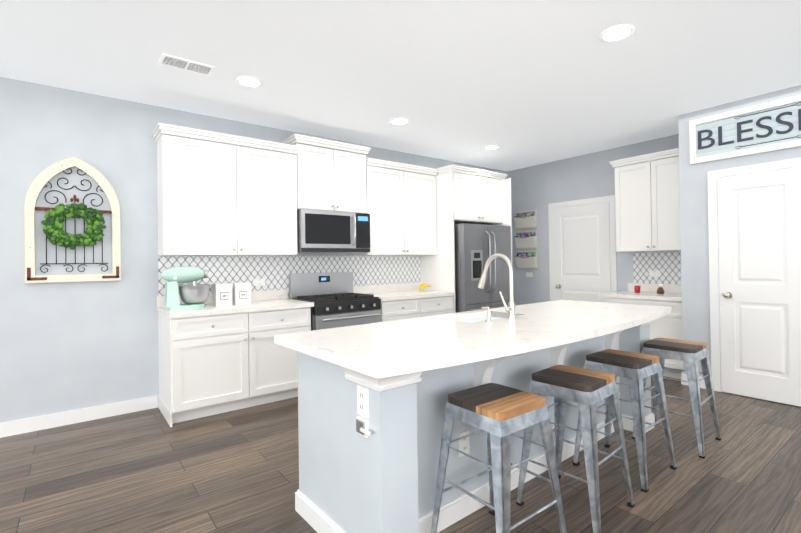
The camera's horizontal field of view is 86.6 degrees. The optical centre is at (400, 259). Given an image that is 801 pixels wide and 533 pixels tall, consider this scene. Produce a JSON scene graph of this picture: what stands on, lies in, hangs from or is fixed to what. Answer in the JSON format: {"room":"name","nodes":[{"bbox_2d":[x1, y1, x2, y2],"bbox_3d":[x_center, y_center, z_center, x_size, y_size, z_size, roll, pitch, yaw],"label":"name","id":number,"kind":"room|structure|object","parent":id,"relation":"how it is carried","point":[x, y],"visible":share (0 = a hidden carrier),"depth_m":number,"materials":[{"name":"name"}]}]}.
{"room":"kitchen","nodes":[
{"label":"kitchen","id":0,"kind":"room"},
{"bbox_2d":[0,77,506,422],"bbox_3d":[-2.359,-0.032,3.880,10.853,2.740,0.200,-1,0,-38],"label":"wall","id":1,"kind":"structure","parent":0,"point":[67,346],"depth_m":3.54,"materials":[{"name":"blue paint"}]},
{"bbox_2d":[24,157,120,282],"bbox_3d":[-2.653,-0.330,3.462,0.620,1.020,0.106,-1,0,-38],"label":"art","id":2,"kind":"object","parent":1,"relation":"attached to","point":[93,232],"visible":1,"depth_m":3.44,"materials":[{"name":"wood"}]},
{"bbox_2d":[0,395,157,437],"bbox_3d":[-4.293,1.301,2.228,5.292,0.108,0.015,-1,0,-38],"label":"baseboard","id":3,"kind":"structure","parent":1,"relation":"attached to","point":[25,425],"depth_m":3.48,"materials":[{"name":"white wood"}]},
{"bbox_2d":[156,131,299,255],"bbox_3d":[-1.635,-0.558,4.112,1.212,1.035,0.328,-1,0,-38],"label":"upper cabinet","id":4,"kind":"object","parent":1,"relation":"attached to","point":[215,198],"depth_m":3.93,"materials":[{"name":"white wood"}]},
{"bbox_2d":[156,284,419,307],"bbox_3d":[-0.960,0.370,4.810,3.153,0.099,0.020,-1,0,-38],"label":"backsplash","id":5,"kind":"structure","parent":1,"relation":"attached to","point":[273,293],"depth_m":4.59,"materials":[{"name":"white tile"}]},
{"bbox_2d":[284,139,367,213],"bbox_3d":[-0.823,-0.863,4.743,0.846,0.680,0.328,-1,0,-38],"label":"upper cabinet","id":6,"kind":"object","parent":1,"relation":"attached to","point":[332,179],"depth_m":4.60,"materials":[{"name":"white wood"}]},
{"bbox_2d":[297,209,369,252],"bbox_3d":[-0.775,-0.299,4.690,0.826,0.440,0.454,-1,0,-38],"label":"microwave","id":7,"kind":"object","parent":6,"relation":"attached to","point":[320,231],"visible":0.98,"depth_m":4.52,"materials":[{"name":"silver metal"}]},
{"bbox_2d":[353,163,436,254],"bbox_3d":[-0.057,-0.572,5.328,1.074,1.035,0.328,-1,0,-38],"label":"upper cabinet","id":8,"kind":"object","parent":1,"relation":"attached to","point":[401,204],"depth_m":5.17,"materials":[{"name":"white wood"}]},
{"bbox_2d":[0,376,800,532],"bbox_3d":[0.470,1.323,0.228,10.853,0.100,9.400,-1,0,-38],"label":"floor","id":9,"kind":"structure","parent":0,"point":[153,471],"depth_m":2.52,"materials":[{"name":"brown wood"}]},
{"bbox_2d":[158,312,259,426],"bbox_3d":[-1.741,0.897,3.815,0.673,0.864,0.628,-1,0,-38],"label":"base cabinet","id":10,"kind":"object","parent":9,"relation":"on","point":[213,360],"depth_m":3.57,"materials":[{"name":"white wood"}]},
{"bbox_2d":[157,300,313,319],"bbox_3d":[-1.524,0.442,3.978,1.243,0.041,0.648,-1,0,-38],"label":"countertop","id":11,"kind":"structure","parent":10,"relation":"on","point":[256,305],"depth_m":3.75,"materials":[{"name":"white stone"}]},
{"bbox_2d":[161,266,209,309],"bbox_3d":[-1.857,0.241,3.681,0.383,0.366,0.254,-1,0,-38],"label":"stand mixer","id":12,"kind":"object","parent":11,"relation":"on","point":[194,295],"visible":1,"depth_m":3.61,"materials":[{"name":"mint green painted metal"},{"name":"stainless steel"}]},
{"bbox_2d":[211,283,232,305],"bbox_3d":[-1.649,0.323,3.928,0.148,0.200,0.148,-1,0,-38],"label":"canister","id":13,"kind":"object","parent":11,"relation":"on","point":[221,294],"visible":1,"depth_m":3.88,"materials":[{"name":"white ceramic"}]},
{"bbox_2d":[231,282,250,304],"bbox_3d":[-1.515,0.321,4.032,0.148,0.200,0.148,-1,0,-38],"label":"canister","id":14,"kind":"object","parent":11,"relation":"on","point":[241,293],"visible":0.96,"depth_m":3.98,"materials":[{"name":"white ceramic"}]},
{"bbox_2d":[256,308,310,404],"bbox_3d":[-1.310,0.893,4.147,0.668,0.864,0.628,-1,0,-38],"label":"base cabinet","id":15,"kind":"object","parent":9,"relation":"on","point":[278,363],"depth_m":3.92,"materials":[{"name":"white wood"}]},
{"bbox_2d":[289,272,380,330],"bbox_3d":[-0.686,0.732,4.561,0.770,1.175,0.683,-1,0,-38],"label":"range","id":16,"kind":"object","parent":9,"relation":"on","point":[335,299],"visible":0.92,"depth_m":4.49,"materials":[{"name":"silver metal"}]},
{"bbox_2d":[378,296,427,321],"bbox_3d":[-0.150,0.882,5.042,0.612,0.864,0.628,-1,0,-38],"label":"base cabinet","id":17,"kind":"object","parent":9,"relation":"on","point":[391,310],"depth_m":4.79,"materials":[{"name":"white wood"}]},
{"bbox_2d":[353,288,454,299],"bbox_3d":[0.038,0.428,5.182,1.120,0.041,0.648,-1,0,-38],"label":"countertop","id":18,"kind":"structure","parent":17,"relation":"on","point":[382,295],"depth_m":5.00,"materials":[{"name":"white stone"}]},
{"bbox_2d":[419,284,430,289],"bbox_3d":[0.295,0.345,5.431,0.144,0.076,0.190,-1,0,-20],"label":"banana","id":19,"kind":"object","parent":18,"relation":"on","point":[421,286],"depth_m":5.36,"materials":[{"name":"yellow food"}]},
{"bbox_2d":[428,296,453,315],"bbox_3d":[0.236,0.879,5.339,0.614,0.864,0.628,-1,0,-38],"label":"base cabinet","id":20,"kind":"object","parent":9,"relation":"on","point":[437,305],"depth_m":5.14,"materials":[{"name":"white wood"}]},
{"bbox_2d":[421,164,511,312],"bbox_3d":[0.902,0.065,5.785,1.068,2.480,0.758,-1,0,-38],"label":"cabinet","id":21,"kind":"object","parent":9,"relation":"on","point":[468,199],"visible":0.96,"depth_m":5.50,"materials":[{"name":"white wood"}]},
{"bbox_2d":[282,301,670,532],"bbox_3d":[0.714,0.849,2.678,2.630,0.875,0.880,-1,-1,-39],"label":"kitchen island","id":22,"kind":"object","parent":9,"relation":"on","point":[372,399],"depth_m":2.00,"materials":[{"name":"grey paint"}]},
{"bbox_2d":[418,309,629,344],"bbox_3d":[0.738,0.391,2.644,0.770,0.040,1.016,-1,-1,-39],"label":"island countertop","id":23,"kind":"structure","parent":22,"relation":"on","point":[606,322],"depth_m":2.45,"materials":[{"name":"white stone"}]},
{"bbox_2d":[446,313,525,324],"bbox_3d":[0.535,0.514,2.816,0.584,0.222,0.344,-1,-1,-39],"label":"sink","id":24,"kind":"object","parent":23,"relation":"in","point":[481,318],"depth_m":2.89,"materials":[{"name":"white ceramic"}]},
{"bbox_2d":[482,307,493,324],"bbox_3d":[0.520,0.327,2.555,0.042,0.092,0.073,-1,-1,-39],"label":"soap dispenser","id":25,"kind":"object","parent":23,"relation":"on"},
{"bbox_2d":[478,253,517,320],"bbox_3d":[0.605,0.167,2.764,0.112,0.413,0.301,-1,-1,-39],"label":"faucet","id":26,"kind":"object","parent":23,"relation":"on","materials":[{"name":"silver metal"}]},
{"bbox_2d":[454,223,510,312],"bbox_3d":[0.949,0.429,5.748,0.905,1.750,0.807,-1,0,-38],"label":"fridge","id":27,"kind":"object","parent":9,"relation":"on","point":[477,246],"visible":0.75,"depth_m":5.38,"materials":[{"name":"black metal"}]},
{"bbox_2d":[431,383,566,532],"bbox_3d":[0.426,0.945,1.874,0.428,0.680,0.428,-1,0,-37],"label":"bar stool","id":28,"kind":"object","parent":9,"relation":"on","point":[499,414],"visible":1,"depth_m":1.81,"materials":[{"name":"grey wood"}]},
{"bbox_2d":[516,365,634,532],"bbox_3d":[0.906,0.940,2.218,0.428,0.680,0.428,0,-1,-42],"label":"bar stool","id":29,"kind":"object","parent":9,"relation":"on","point":[586,390],"visible":0.85,"depth_m":2.16,"materials":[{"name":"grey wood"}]},
{"bbox_2d":[573,349,676,492],"bbox_3d":[1.375,0.936,2.625,0.428,0.680,0.428,-1,-1,-38],"label":"bar stool","id":30,"kind":"object","parent":9,"relation":"on","point":[635,369],"visible":0.79,"depth_m":2.54,"materials":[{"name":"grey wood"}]},
{"bbox_2d":[603,251,682,378],"bbox_3d":[2.914,0.585,4.896,0.668,1.369,0.840,-1,0,-38],"label":"base cabinet","id":31,"kind":"object","parent":9,"relation":"on","point":[653,270],"visible":0.29,"depth_m":4.97,"materials":[{"name":"white wood"}]},
{"bbox_2d":[634,286,640,292],"bbox_3d":[2.825,0.354,5.066,0.068,0.085,0.068,-1,0,-38],"label":"cup","id":32,"kind":"object","parent":31,"relation":"on","point":[637,289],"visible":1,"depth_m":5.04,"materials":[{"name":"red"}]},
{"bbox_2d":[657,284,663,293],"bbox_3d":[3.023,0.337,4.941,0.080,0.112,0.080,-1,0,-38],"label":"figurine","id":33,"kind":"object","parent":31,"relation":"on","point":[660,289],"visible":1,"depth_m":4.92,"materials":[{"name":"brown ceramic"}]},
{"bbox_2d":[632,338,720,458],"bbox_3d":[1.949,0.931,3.010,0.428,0.680,0.428,0,-1,-41],"label":"bar stool","id":34,"kind":"object","parent":9,"relation":"on","point":[691,354],"visible":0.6,"depth_m":2.92,"materials":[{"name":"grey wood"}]},
{"bbox_2d":[0,0,800,170],"bbox_3d":[0.429,-1.517,0.247,10.853,0.100,9.400,-1,0,-38],"label":"ceiling","id":35,"kind":"structure","parent":0,"point":[524,83],"depth_m":3.12,"materials":[{"name":"white paint"}]},
{"bbox_2d":[158,53,215,76],"bbox_3d":[-1.555,-1.414,3.098,0.350,0.008,0.190,-1,0,-38],"label":"ceiling vent","id":36,"kind":"object","parent":35,"relation":"in","point":[175,62],"visible":1,"depth_m":3.09,"materials":[{"name":"white metal"}]},
{"bbox_2d":[235,76,262,87],"bbox_3d":[-1.207,-1.417,3.391,0.210,0.008,0.210,-1,0,-38],"label":"recessed light","id":37,"kind":"object","parent":35,"relation":"in","point":[249,81],"visible":1,"depth_m":3.38,"materials":[{"name":"white plastic"}]},
{"bbox_2d":[389,118,408,124],"bbox_3d":[-0.014,-1.427,4.399,0.210,0.008,0.210,-1,0,-38],"label":"recessed light","id":38,"kind":"object","parent":35,"relation":"in","point":[399,121],"visible":1,"depth_m":4.39,"materials":[{"name":"white plastic"}]},
{"bbox_2d":[483,145,499,149],"bbox_3d":[1.170,-1.437,5.451,0.210,0.008,0.210,-1,0,-38],"label":"recessed light","id":39,"kind":"object","parent":35,"relation":"in","point":[491,147],"visible":0.98,"depth_m":5.45,"materials":[{"name":"white plastic"}]},
{"bbox_2d":[599,24,634,42],"bbox_3d":[1.398,-1.459,2.748,0.210,0.008,0.210,-1,0,-38],"label":"recessed light","id":40,"kind":"object","parent":35,"relation":"in","point":[617,33],"visible":1,"depth_m":2.74,"materials":[{"name":"white plastic"}]},
{"bbox_2d":[507,134,678,304],"bbox_3d":[2.714,-0.090,5.942,0.300,2.740,2.730,-1,0,-38],"label":"wall","id":41,"kind":"structure","parent":0,"point":[539,188],"depth_m":6.26,"materials":[{"name":"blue paint"}]},
{"bbox_2d":[514,210,537,268],"bbox_3d":[1.947,-0.309,6.611,0.092,0.910,0.358,-1,0,-38],"label":"organizer","id":42,"kind":"object","parent":41,"relation":"attached to","point":[526,259],"visible":1,"depth_m":6.58,"materials":[{"name":"white fabric"}]},
{"bbox_2d":[526,272,532,276],"bbox_3d":[2.006,0.235,6.608,0.010,0.078,0.120,-1,0,-38],"label":"light switch","id":43,"kind":"object","parent":41,"relation":"attached to","point":[529,274],"visible":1,"depth_m":6.60,"materials":[{"name":"white plastic"}]},
{"bbox_2d":[548,195,616,302],"bbox_3d":[2.486,0.223,5.905,0.107,2.120,0.980,-1,0,-38],"label":"door","id":44,"kind":"structure","parent":41,"relation":"in","point":[582,253],"depth_m":5.89,"materials":[{"name":"white wood"}]},
{"bbox_2d":[609,148,680,251],"bbox_3d":[3.002,-0.661,5.014,0.370,1.120,0.877,-1,0,-38],"label":"upper cabinet","id":45,"kind":"object","parent":41,"relation":"attached to","point":[647,206],"visible":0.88,"depth_m":4.93,"materials":[{"name":"white wood"}]},
{"bbox_2d":[678,85,800,406],"bbox_3d":[5.175,-0.151,2.157,1.024,2.740,6.270,-1,0,-38],"label":"wall","id":46,"kind":"structure","parent":0,"point":[694,231],"depth_m":4.20,"materials":[{"name":"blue paint"}]},
{"bbox_2d":[681,373,700,384],"bbox_3d":[3.149,1.210,4.541,0.739,0.108,0.016,-1,0,-38],"label":"baseboard","id":47,"kind":"structure","parent":46,"relation":"attached to","point":[683,376],"depth_m":4.30,"materials":[{"name":"white wood"}]},
{"bbox_2d":[689,94,800,164],"bbox_3d":[3.256,-1.175,3.768,0.030,0.435,1.195,-1,0,-38],"label":"sign frame","id":48,"kind":"object","parent":46,"relation":"attached to","point":[774,125],"visible":0.98,"depth_m":3.88,"materials":[{"name":"white wood"}]},
{"bbox_2d":[707,157,800,406],"bbox_3d":[3.199,0.198,3.795,0.107,2.120,0.760,-1,0,-38],"label":"pantry door","id":49,"kind":"structure","parent":46,"relation":"in","point":[754,219],"depth_m":3.83,"materials":[{"name":"white wood"}]}
]}

